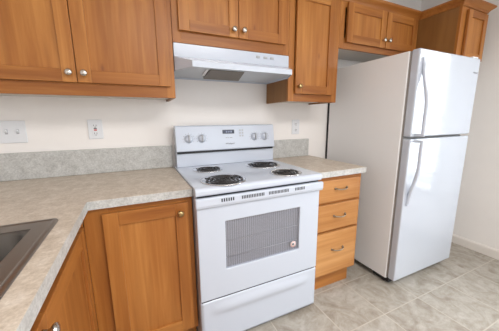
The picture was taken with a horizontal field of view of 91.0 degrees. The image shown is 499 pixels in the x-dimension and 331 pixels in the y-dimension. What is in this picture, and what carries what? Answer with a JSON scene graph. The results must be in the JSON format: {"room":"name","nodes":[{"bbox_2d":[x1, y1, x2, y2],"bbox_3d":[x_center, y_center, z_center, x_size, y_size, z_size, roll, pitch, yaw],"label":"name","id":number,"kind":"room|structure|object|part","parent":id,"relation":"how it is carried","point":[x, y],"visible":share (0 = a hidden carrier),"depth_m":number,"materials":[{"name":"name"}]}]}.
{"room":"kitchen","nodes":[
{"label":"kitchen","id":0,"kind":"room"},
{"bbox_2d":[0,0,420,302],"bbox_3d":[0.109,-0.371,2.059,3.903,2.440,0.100,-5,12,-25],"label":"wall","id":1,"kind":"structure","parent":0,"point":[51,123],"depth_m":1.67,"materials":[{"name":"beige paint"}]},
{"bbox_2d":[0,121,27,143],"bbox_3d":[-1.306,-0.184,1.348,0.120,0.122,0.020,-5,12,-25],"label":"light switch","id":2,"kind":"object","parent":1,"relation":"attached to","point":[10,131],"visible":1,"depth_m":1.35,"materials":[{"name":"white plastic"}]},
{"bbox_2d":[0,145,172,181],"bbox_3d":[-1.041,-0.020,1.505,1.096,0.154,0.019,-5,12,-25],"label":"backsplash","id":3,"kind":"structure","parent":1,"relation":"attached to","point":[44,164],"depth_m":1.50,"materials":[{"name":"grey stone"}]},
{"bbox_2d":[0,0,175,101],"bbox_3d":[-0.898,-0.729,1.250,0.928,0.740,0.359,-5,12,-25],"label":"upper cabinet","id":4,"kind":"object","parent":1,"relation":"attached to","point":[114,49],"visible":1,"depth_m":1.18,"materials":[{"name":"brown wood"}]},
{"bbox_3d":[-1.030,-0.704,1.039,0.324,0.544,0.007,-5,12,-25],"label":"panel","id":5,"kind":"part","parent":4,"relation":"part of","materials":[{"name":"brown wood"}]},
{"bbox_3d":[-1.028,-0.704,1.035,0.432,0.652,0.018,-5,12,-25],"label":"door","id":6,"kind":"part","parent":4,"relation":"part of","materials":[{"name":"brown wood"}]},
{"bbox_3d":[-0.846,-0.437,1.145,0.031,0.031,0.030,-5,12,-25],"label":"knob","id":7,"kind":"part","parent":4,"relation":"part of","materials":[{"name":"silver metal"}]},
{"bbox_3d":[-0.791,-0.442,1.170,0.031,0.031,0.030,-5,12,-25],"label":"knob","id":8,"kind":"part","parent":4,"relation":"part of","materials":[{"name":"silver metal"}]},
{"bbox_3d":[-0.636,-0.741,1.216,0.430,0.652,0.018,-5,12,-25],"label":"door","id":9,"kind":"part","parent":4,"relation":"part of","materials":[{"name":"brown wood"}]},
{"bbox_3d":[-0.638,-0.741,1.220,0.322,0.544,0.007,-5,12,-25],"label":"panel","id":10,"kind":"part","parent":4,"relation":"part of","materials":[{"name":"brown wood"}]},
{"bbox_2d":[87,120,103,138],"bbox_3d":[-0.952,-0.223,1.515,0.078,0.118,0.010,-5,12,-25],"label":"power outlet","id":11,"kind":"object","parent":1,"relation":"attached to","point":[95,129],"visible":1,"depth_m":1.51,"materials":[{"name":"white plastic"}]},
{"bbox_2d":[91,123,98,134],"bbox_3d":[-0.951,-0.223,1.513,0.036,0.072,0.002,-5,12,-25],"label":"receptacle","id":12,"kind":"object","parent":11,"relation":"attached to","point":[94,126],"depth_m":1.51,"materials":[{"name":"white plastic"}]},
{"bbox_2d":[170,0,289,55],"bbox_3d":[-0.134,-0.949,1.575,0.758,0.440,0.359,-5,12,-25],"label":"upper cabinet","id":13,"kind":"object","parent":1,"relation":"attached to","point":[260,26],"visible":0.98,"depth_m":1.45,"materials":[{"name":"brown wood"}]},
{"bbox_3d":[-0.228,-0.927,1.377,0.350,0.352,0.018,-5,12,-25],"label":"door","id":14,"kind":"part","parent":13,"relation":"part of","materials":[{"name":"brown wood"}]},
{"bbox_3d":[-0.230,-0.927,1.381,0.242,0.244,0.007,-5,12,-25],"label":"panel","id":15,"kind":"part","parent":13,"relation":"part of","materials":[{"name":"brown wood"}]},
{"bbox_3d":[0.084,-0.956,1.521,0.334,0.352,0.018,-5,12,-25],"label":"door","id":16,"kind":"part","parent":13,"relation":"part of","materials":[{"name":"brown wood"}]},
{"bbox_3d":[0.083,-0.957,1.525,0.226,0.244,0.007,-5,12,-25],"label":"panel","id":17,"kind":"part","parent":13,"relation":"part of","materials":[{"name":"brown wood"}]},
{"bbox_2d":[172,42,291,83],"bbox_3d":[-0.112,-0.647,1.591,0.756,0.152,0.447,-5,12,-25],"label":"range hood","id":18,"kind":"object","parent":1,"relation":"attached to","point":[191,62],"visible":0.91,"depth_m":1.49,"materials":[{"name":"white metal"}]},
{"bbox_2d":[273,138,308,157],"bbox_3d":[0.340,-0.150,2.143,0.425,0.154,0.019,-5,12,-25],"label":"backsplash","id":19,"kind":"structure","parent":1,"relation":"attached to","point":[288,147],"depth_m":2.14,"materials":[{"name":"grey stone"}]},
{"bbox_2d":[292,120,298,133],"bbox_3d":[0.404,-0.337,2.144,0.078,0.125,0.010,-5,12,-25],"label":"power outlet","id":20,"kind":"object","parent":1,"relation":"attached to","point":[295,123],"visible":1,"depth_m":2.14,"materials":[{"name":"white plastic"}]},
{"bbox_2d":[266,0,340,104],"bbox_3d":[0.410,-0.853,1.854,0.440,0.740,0.359,-5,12,-25],"label":"upper cabinet","id":21,"kind":"object","parent":1,"relation":"attached to","point":[314,25],"visible":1,"depth_m":1.73,"materials":[{"name":"brown wood"}]},
{"bbox_3d":[0.467,-0.842,1.726,0.338,0.659,0.018,-5,12,-25],"label":"door","id":22,"kind":"part","parent":21,"relation":"part of","materials":[{"name":"brown wood"}]},
{"bbox_3d":[0.466,-0.842,1.730,0.230,0.551,0.007,-5,12,-25],"label":"panel","id":23,"kind":"part","parent":21,"relation":"part of","materials":[{"name":"brown wood"}]},
{"bbox_2d":[338,0,418,61],"bbox_3d":[1.020,-1.106,2.099,0.906,0.343,0.359,-5,12,-25],"label":"upper cabinet","id":24,"kind":"object","parent":1,"relation":"attached to","point":[366,33],"visible":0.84,"depth_m":1.95,"materials":[{"name":"brown wood"}]},
{"bbox_3d":[0.909,-1.074,1.895,0.418,0.272,0.018,-5,12,-25],"label":"door","id":25,"kind":"part","parent":24,"relation":"part of","materials":[{"name":"brown wood"}]},
{"bbox_3d":[0.907,-1.074,1.899,0.310,0.164,0.007,-5,12,-25],"label":"panel","id":26,"kind":"part","parent":24,"relation":"part of","materials":[{"name":"brown wood"}]},
{"bbox_3d":[1.280,-1.109,2.066,0.386,0.272,0.018,-5,12,-25],"label":"door","id":27,"kind":"part","parent":24,"relation":"part of","materials":[{"name":"brown wood"}]},
{"bbox_3d":[1.278,-1.109,2.070,0.278,0.164,0.007,-5,12,-25],"label":"panel","id":28,"kind":"part","parent":24,"relation":"part of","materials":[{"name":"brown wood"}]},
{"bbox_2d":[343,0,496,19],"bbox_3d":[0.308,-1.179,1.571,3.453,0.052,0.668,-5,12,-25],"label":"crown molding","id":29,"kind":"structure","parent":24,"relation":"attached to","point":[483,6],"depth_m":1.95,"materials":[{"name":"brown wood"}]},
{"bbox_2d":[416,5,488,61],"bbox_3d":[1.661,-1.100,2.246,0.372,0.418,0.648,-5,12,-25],"label":"upper cabinet","id":30,"kind":"object","parent":1,"relation":"attached to","point":[461,30],"visible":0.49,"depth_m":1.98,"materials":[{"name":"brown wood"}]},
{"bbox_3d":[1.786,-1.051,1.985,0.372,0.418,0.019,-5,12,-25],"label":"frame","id":31,"kind":"part","parent":30,"relation":"part of","materials":[{"name":"brown wood"}]},
{"bbox_3d":[1.817,-1.039,1.978,0.284,0.360,0.018,-5,12,-25],"label":"door","id":32,"kind":"part","parent":30,"relation":"part of","materials":[{"name":"brown wood"}]},
{"bbox_3d":[1.815,-1.039,1.982,0.188,0.268,0.007,-5,12,-25],"label":"panel","id":33,"kind":"part","parent":30,"relation":"part of","materials":[{"name":"brown wood"}]},
{"bbox_2d":[95,242,498,330],"bbox_3d":[0.949,1.181,0.559,3.903,0.060,4.000,-5,12,-25],"label":"floor","id":34,"kind":"structure","parent":0,"point":[458,292],"depth_m":1.68,"materials":[{"name":"tile"}]},
{"bbox_2d":[30,222,97,330],"bbox_3d":[-0.732,0.731,0.497,0.684,0.869,1.104,-5,12,-25],"label":"base cabinet","id":35,"kind":"object","parent":34,"relation":"on","point":[69,305],"visible":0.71,"depth_m":0.76,"materials":[{"name":"brown wood"}]},
{"bbox_3d":[-0.414,0.346,0.512,0.030,0.031,0.031,-5,12,-25],"label":"knob","id":36,"kind":"part","parent":35,"relation":"part of","materials":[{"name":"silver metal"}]},
{"bbox_3d":[-0.540,0.627,0.775,0.007,0.588,0.422,-5,12,-25],"label":"panel","id":37,"kind":"part","parent":35,"relation":"part of","materials":[{"name":"brown wood"}]},
{"bbox_2d":[0,145,192,330],"bbox_3d":[-0.608,0.168,0.606,1.096,0.192,2.049,-5,12,-25],"label":"countertop","id":38,"kind":"structure","parent":35,"relation":"on","point":[64,185],"depth_m":1.16,"materials":[{"name":"beige stone"}]},
{"bbox_2d":[0,218,57,299],"bbox_3d":[-0.724,0.351,0.383,0.543,0.172,0.810,-5,12,-25],"label":"sink","id":39,"kind":"object","parent":38,"relation":"in","point":[18,243],"visible":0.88,"depth_m":0.69,"materials":[{"name":"silver metal"}]},
{"bbox_3d":[-0.804,0.322,0.544,0.437,0.170,0.303,-5,12,-25],"label":"bowl","id":40,"kind":"part","parent":39,"relation":"part of","materials":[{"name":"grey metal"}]},
{"bbox_2d":[83,196,197,330],"bbox_3d":[-0.614,0.548,1.456,0.461,0.869,0.658,-5,12,-25],"label":"base cabinet","id":41,"kind":"object","parent":34,"relation":"on","point":[141,256],"visible":0.83,"depth_m":1.17,"materials":[{"name":"brown wood"}]},
{"bbox_3d":[-0.471,0.541,1.202,0.250,0.596,0.007,-5,12,-25],"label":"panel","id":42,"kind":"part","parent":41,"relation":"part of","materials":[{"name":"brown wood"}]},
{"bbox_3d":[-0.332,0.231,1.179,0.031,0.031,0.030,-5,12,-25],"label":"knob","id":43,"kind":"part","parent":41,"relation":"part of","materials":[{"name":"gold metal"}]},
{"bbox_2d":[173,124,322,330],"bbox_3d":[-0.044,0.339,1.653,0.770,1.198,0.668,-5,12,-25],"label":"electric range","id":44,"kind":"object","parent":34,"relation":"on","point":[255,215],"visible":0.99,"depth_m":1.41,"materials":[{"name":"white metal"}]},
{"bbox_3d":[-0.407,-0.177,1.648,0.058,0.058,0.028,-5,12,-25],"label":"knob","id":45,"kind":"part","parent":44,"relation":"part of","materials":[{"name":"white plastic"}]},
{"bbox_3d":[-0.325,-0.185,1.686,0.058,0.058,0.028,-5,12,-25],"label":"knob","id":46,"kind":"part","parent":44,"relation":"part of","materials":[{"name":"white plastic"}]},
{"bbox_2d":[174,159,321,197],"bbox_3d":[-0.049,0.050,1.598,0.760,0.050,0.655,-5,12,-25],"label":"cooktop","id":47,"kind":"object","parent":44,"relation":"in","point":[242,177],"depth_m":1.40,"materials":[{"name":"white metal"}]},
{"bbox_3d":[0.041,-0.220,1.855,0.058,0.058,0.028,-5,12,-25],"label":"knob","id":48,"kind":"part","parent":44,"relation":"part of","materials":[{"name":"white plastic"}]},
{"bbox_3d":[0.079,0.404,1.393,0.752,0.564,0.040,-5,12,-25],"label":"oven door","id":49,"kind":"part","parent":44,"relation":"part of","materials":[{"name":"white metal"}]},
{"bbox_3d":[0.085,0.821,1.466,0.752,0.264,0.043,-5,12,-25],"label":"storage drawer","id":50,"kind":"part","parent":44,"relation":"part of","materials":[{"name":"white metal"}]},
{"bbox_3d":[0.092,0.155,1.320,0.770,0.056,0.019,-5,12,-25],"label":"door handle","id":51,"kind":"part","parent":44,"relation":"part of","materials":[{"name":"white metal"}]},
{"bbox_3d":[0.119,-0.227,1.891,0.058,0.058,0.028,-5,12,-25],"label":"knob","id":52,"kind":"part","parent":44,"relation":"part of","materials":[{"name":"white plastic"}]},
{"bbox_2d":[314,173,360,289],"bbox_3d":[0.481,0.444,1.962,0.415,0.869,0.658,-5,12,-25],"label":"base cabinet","id":53,"kind":"object","parent":34,"relation":"on","point":[339,195],"visible":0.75,"depth_m":1.68,"materials":[{"name":"brown wood"}]},
{"bbox_2d":[273,138,366,177],"bbox_3d":[0.477,-0.081,1.876,0.438,0.192,0.634,-5,12,-25],"label":"countertop","id":54,"kind":"structure","parent":53,"relation":"on","point":[294,152],"depth_m":1.97,"materials":[{"name":"beige stone"}]},
{"bbox_3d":[0.605,0.599,1.725,0.365,0.310,0.020,-5,12,-25],"label":"drawer","id":55,"kind":"part","parent":53,"relation":"part of","materials":[{"name":"brown wood"}]},
{"bbox_3d":[0.603,0.339,1.676,0.365,0.182,0.020,-5,12,-25],"label":"drawer","id":56,"kind":"part","parent":53,"relation":"part of","materials":[{"name":"brown wood"}]},
{"bbox_3d":[0.602,0.160,1.642,0.365,0.146,0.020,-5,12,-25],"label":"drawer","id":57,"kind":"part","parent":53,"relation":"part of","materials":[{"name":"brown wood"}]},
{"bbox_2d":[325,48,479,281],"bbox_3d":[1.228,-0.002,2.127,0.723,1.674,0.845,-5,12,-25],"label":"refrigerator","id":58,"kind":"object","parent":34,"relation":"on","point":[402,117],"visible":0.98,"depth_m":1.80,"materials":[{"name":"white metal"}]},
{"bbox_3d":[1.053,-0.077,2.491,0.715,1.599,0.024,-5,12,-25],"label":"panel","id":59,"kind":"part","parent":58,"relation":"part of","materials":[{"name":"black metal"}]},
{"bbox_3d":[1.105,0.060,1.642,0.024,0.457,0.068,-5,12,-25],"label":"handle","id":60,"kind":"part","parent":58,"relation":"part of","materials":[{"name":"white plastic"}]},
{"bbox_3d":[1.102,-0.430,1.549,0.024,0.490,0.068,-5,12,-25],"label":"handle","id":61,"kind":"part","parent":58,"relation":"part of","materials":[{"name":"white plastic"}]},
{"bbox_3d":[1.372,0.307,1.878,0.723,1.045,0.054,-5,12,-25],"label":"door","id":62,"kind":"part","parent":58,"relation":"part of","materials":[{"name":"white metal"}]},
{"bbox_3d":[1.367,-0.490,1.727,0.723,0.547,0.054,-5,12,-25],"label":"freezer door","id":63,"kind":"part","parent":58,"relation":"part of","materials":[{"name":"white metal"}]},
{"bbox_2d":[420,0,498,249],"bbox_3d":[2.681,-0.201,1.075,0.100,2.440,3.900,-5,12,-25],"label":"wall","id":64,"kind":"structure","parent":0,"point":[477,212],"depth_m":2.20,"materials":[{"name":"beige paint"}]},
{"bbox_2d":[452,234,498,259],"bbox_3d":[2.641,0.962,1.265,0.014,0.084,3.886,-5,12,-25],"label":"baseboard","id":65,"kind":"structure","parent":64,"relation":"attached to","point":[486,250],"depth_m":2.31,"materials":[{"name":"white paint"}]}
]}

